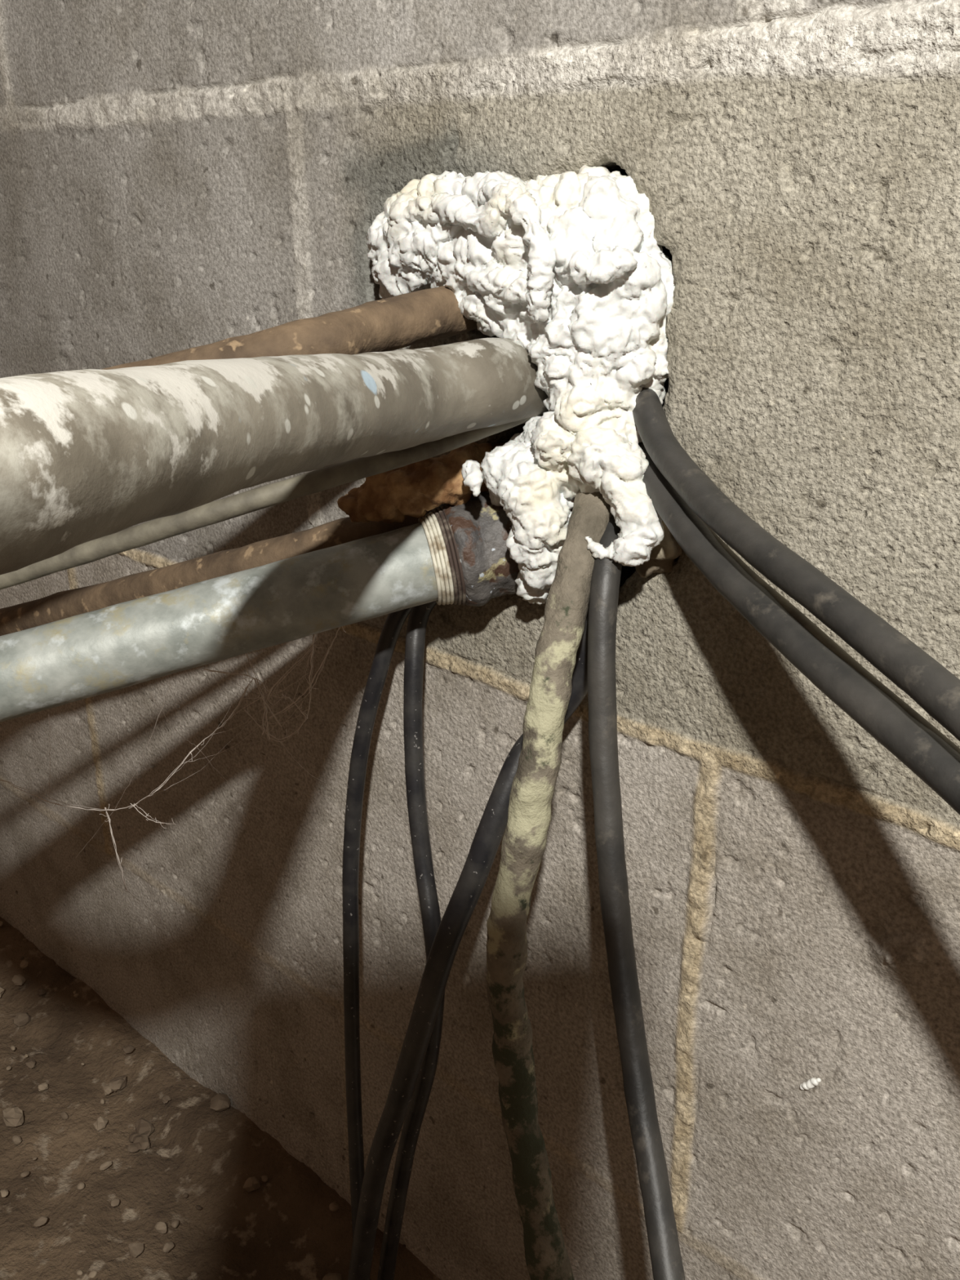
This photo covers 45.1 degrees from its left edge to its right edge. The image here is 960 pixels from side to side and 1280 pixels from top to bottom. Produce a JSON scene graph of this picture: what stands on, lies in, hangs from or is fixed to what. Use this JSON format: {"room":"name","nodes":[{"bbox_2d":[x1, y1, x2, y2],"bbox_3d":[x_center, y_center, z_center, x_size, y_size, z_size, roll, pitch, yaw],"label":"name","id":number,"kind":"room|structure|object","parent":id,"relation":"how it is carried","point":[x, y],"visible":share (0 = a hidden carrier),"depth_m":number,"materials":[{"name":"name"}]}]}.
{"room":"crawl space","nodes":[
{"label":"crawl space","id":0,"kind":"room"},
{"bbox_2d":[0,916,440,1279],"bbox_3d":[-0.458,0.466,0.199,2.495,0.024,1.215,18,27,39],"label":"floor","id":1,"kind":"structure","parent":0,"point":[286,1228],"depth_m":0.65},
{"bbox_2d":[0,920,342,1279],"bbox_3d":[-0.319,0.342,0.512,0.756,0.021,0.502,18,27,39],"label":"gravel","id":2,"kind":"object","parent":1,"relation":"on","point":[12,1117],"visible":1,"depth_m":0.67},
{"bbox_2d":[0,0,959,1279],"bbox_3d":[-0.045,-0.201,0.430,2.495,1.118,0.054,18,27,39],"label":"wall","id":3,"kind":"structure","parent":0,"point":[175,175],"depth_m":0.41,"materials":[{"name":"concrete"}]},
{"bbox_2d":[0,626,345,938],"bbox_3d":[-0.169,0.081,0.578,0.125,0.297,0.398,-12,24,-29],"label":"cobweb","id":4,"kind":"object","parent":3,"relation":"attached to","point":[310,686],"visible":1,"depth_m":0.44,"materials":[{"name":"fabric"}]},
{"bbox_2d":[0,509,432,635],"bbox_3d":[-0.171,-0.016,0.501,0.406,0.154,0.040,9,23,23],"label":"rusty pipe","id":5,"kind":"object","parent":3,"relation":"attached to","point":[61,605],"visible":0.32,"depth_m":0.45,"materials":[{"name":"metal"}]},
{"bbox_2d":[0,491,517,722],"bbox_3d":[-0.172,0.014,0.382,0.411,0.114,0.040,-5,21,-12],"label":"conduit","id":6,"kind":"object","parent":3,"relation":"attached to","point":[459,554],"visible":0.86,"depth_m":0.38,"materials":[{"name":"silver metal"}]},
{"bbox_2d":[337,442,497,524],"bbox_3d":[-0.015,-0.054,0.400,0.067,0.029,0.035,-7,22,-16],"label":"lump","id":7,"kind":"object","parent":6,"relation":"on","point":[396,495],"visible":0.75,"depth_m":0.39,"materials":[{"name":"brown"}]},
{"bbox_2d":[0,337,548,574],"bbox_3d":[-0.277,-0.127,0.459,0.752,0.054,0.299,18,27,39],"label":"pipe","id":8,"kind":"object","parent":3,"relation":"attached to","point":[86,455],"visible":0.93,"depth_m":0.21,"materials":[{"name":"grey metal"}]},
{"bbox_2d":[0,417,531,590],"bbox_3d":[-0.103,-0.035,0.374,0.269,0.088,0.042,-3,21,-6],"label":"cable","id":9,"kind":"object","parent":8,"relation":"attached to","point":[324,478],"visible":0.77,"depth_m":0.36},
{"bbox_2d":[100,285,480,369],"bbox_3d":[-0.104,-0.074,0.355,0.254,0.064,0.055,-8,22,-19],"label":"rusty pipe","id":10,"kind":"object","parent":3,"relation":"attached to","point":[407,319],"visible":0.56,"depth_m":0.35,"materials":[{"name":"metal"}]},
{"bbox_2d":[342,607,412,1279],"bbox_3d":[-0.026,0.130,0.482,0.067,0.361,0.039,-2,21,-6],"label":"cable","id":11,"kind":"object","parent":3,"relation":"attached to","point":[394,622],"visible":0.7,"depth_m":0.48,"materials":[{"name":"rubber"}]},
{"bbox_2d":[377,600,444,1279],"bbox_3d":[-0.018,0.130,0.467,0.031,0.353,0.070,13,24,31],"label":"cable","id":12,"kind":"object","parent":3,"relation":"attached to","point":[414,662],"visible":0.76,"depth_m":0.44,"materials":[{"name":"rubber"}]},
{"bbox_2d":[347,600,589,1279],"bbox_3d":[-0.006,0.151,0.438,0.110,0.395,0.040,-4,21,-9],"label":"cable","id":13,"kind":"object","parent":3,"relation":"attached to","point":[466,894],"visible":0.67,"depth_m":0.41,"materials":[{"name":"rubber"}]},
{"bbox_2d":[368,163,675,603],"bbox_3d":[0.008,-0.080,0.377,0.135,0.139,0.046,18,27,39],"label":"foam","id":14,"kind":"object","parent":3,"relation":"attached to","point":[570,268],"visible":0.94,"depth_m":0.35,"materials":[{"name":"white plastic"}]},
{"bbox_2d":[486,488,611,1279],"bbox_3d":[0.024,0.099,0.380,0.044,0.303,0.125,1,21,2],"label":"cable","id":15,"kind":"object","parent":3,"relation":"attached to","point":[524,839],"visible":0.94,"depth_m":0.37,"materials":[{"name":"grey rubber"}]},
{"bbox_2d":[587,516,685,1279],"bbox_3d":[0.046,0.079,0.347,0.023,0.231,0.167,-1,21,-2],"label":"cable","id":16,"kind":"object","parent":3,"relation":"attached to","point":[665,1255],"visible":0.95,"depth_m":0.35,"materials":[{"name":"black rubber"}]},
{"bbox_2d":[635,511,682,577],"bbox_3d":[0.056,-0.034,0.369,0.017,0.026,0.033,2,21,6],"label":"chunk","id":17,"kind":"object","parent":3,"relation":"attached to","point":[661,561],"visible":0.41,"depth_m":0.36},
{"bbox_2d":[633,386,959,741],"bbox_3d":[0.097,0.013,0.242,0.018,0.093,0.344,-7,22,-17],"label":"cable","id":18,"kind":"object","parent":3,"relation":"attached to","point":[936,690],"visible":0.98,"depth_m":0.28,"materials":[{"name":"black rubber"}]},
{"bbox_2d":[640,439,959,814],"bbox_3d":[0.099,0.023,0.244,0.020,0.093,0.345,-7,22,-17],"label":"cable","id":19,"kind":"object","parent":3,"relation":"attached to","point":[927,755],"visible":0.94,"depth_m":0.28,"materials":[{"name":"black rubber"}]},
{"bbox_2d":[799,1077,821,1090],"bbox_3d":[0.108,0.146,0.380,0.007,0.008,0.003,18,27,39],"label":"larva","id":20,"kind":"object","parent":3,"relation":"attached to","point":[810,1083],"visible":1,"depth_m":0.38,"materials":[{"name":"white"}]},
{"bbox_2d":[703,522,959,753],"bbox_3d":[0.104,0.025,0.244,0.014,0.095,0.345,-7,22,-18],"label":"cable","id":21,"kind":"object","parent":3,"relation":"attached to","point":[815,630],"visible":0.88,"depth_m":0.28,"materials":[{"name":"black rubber"}]}
]}

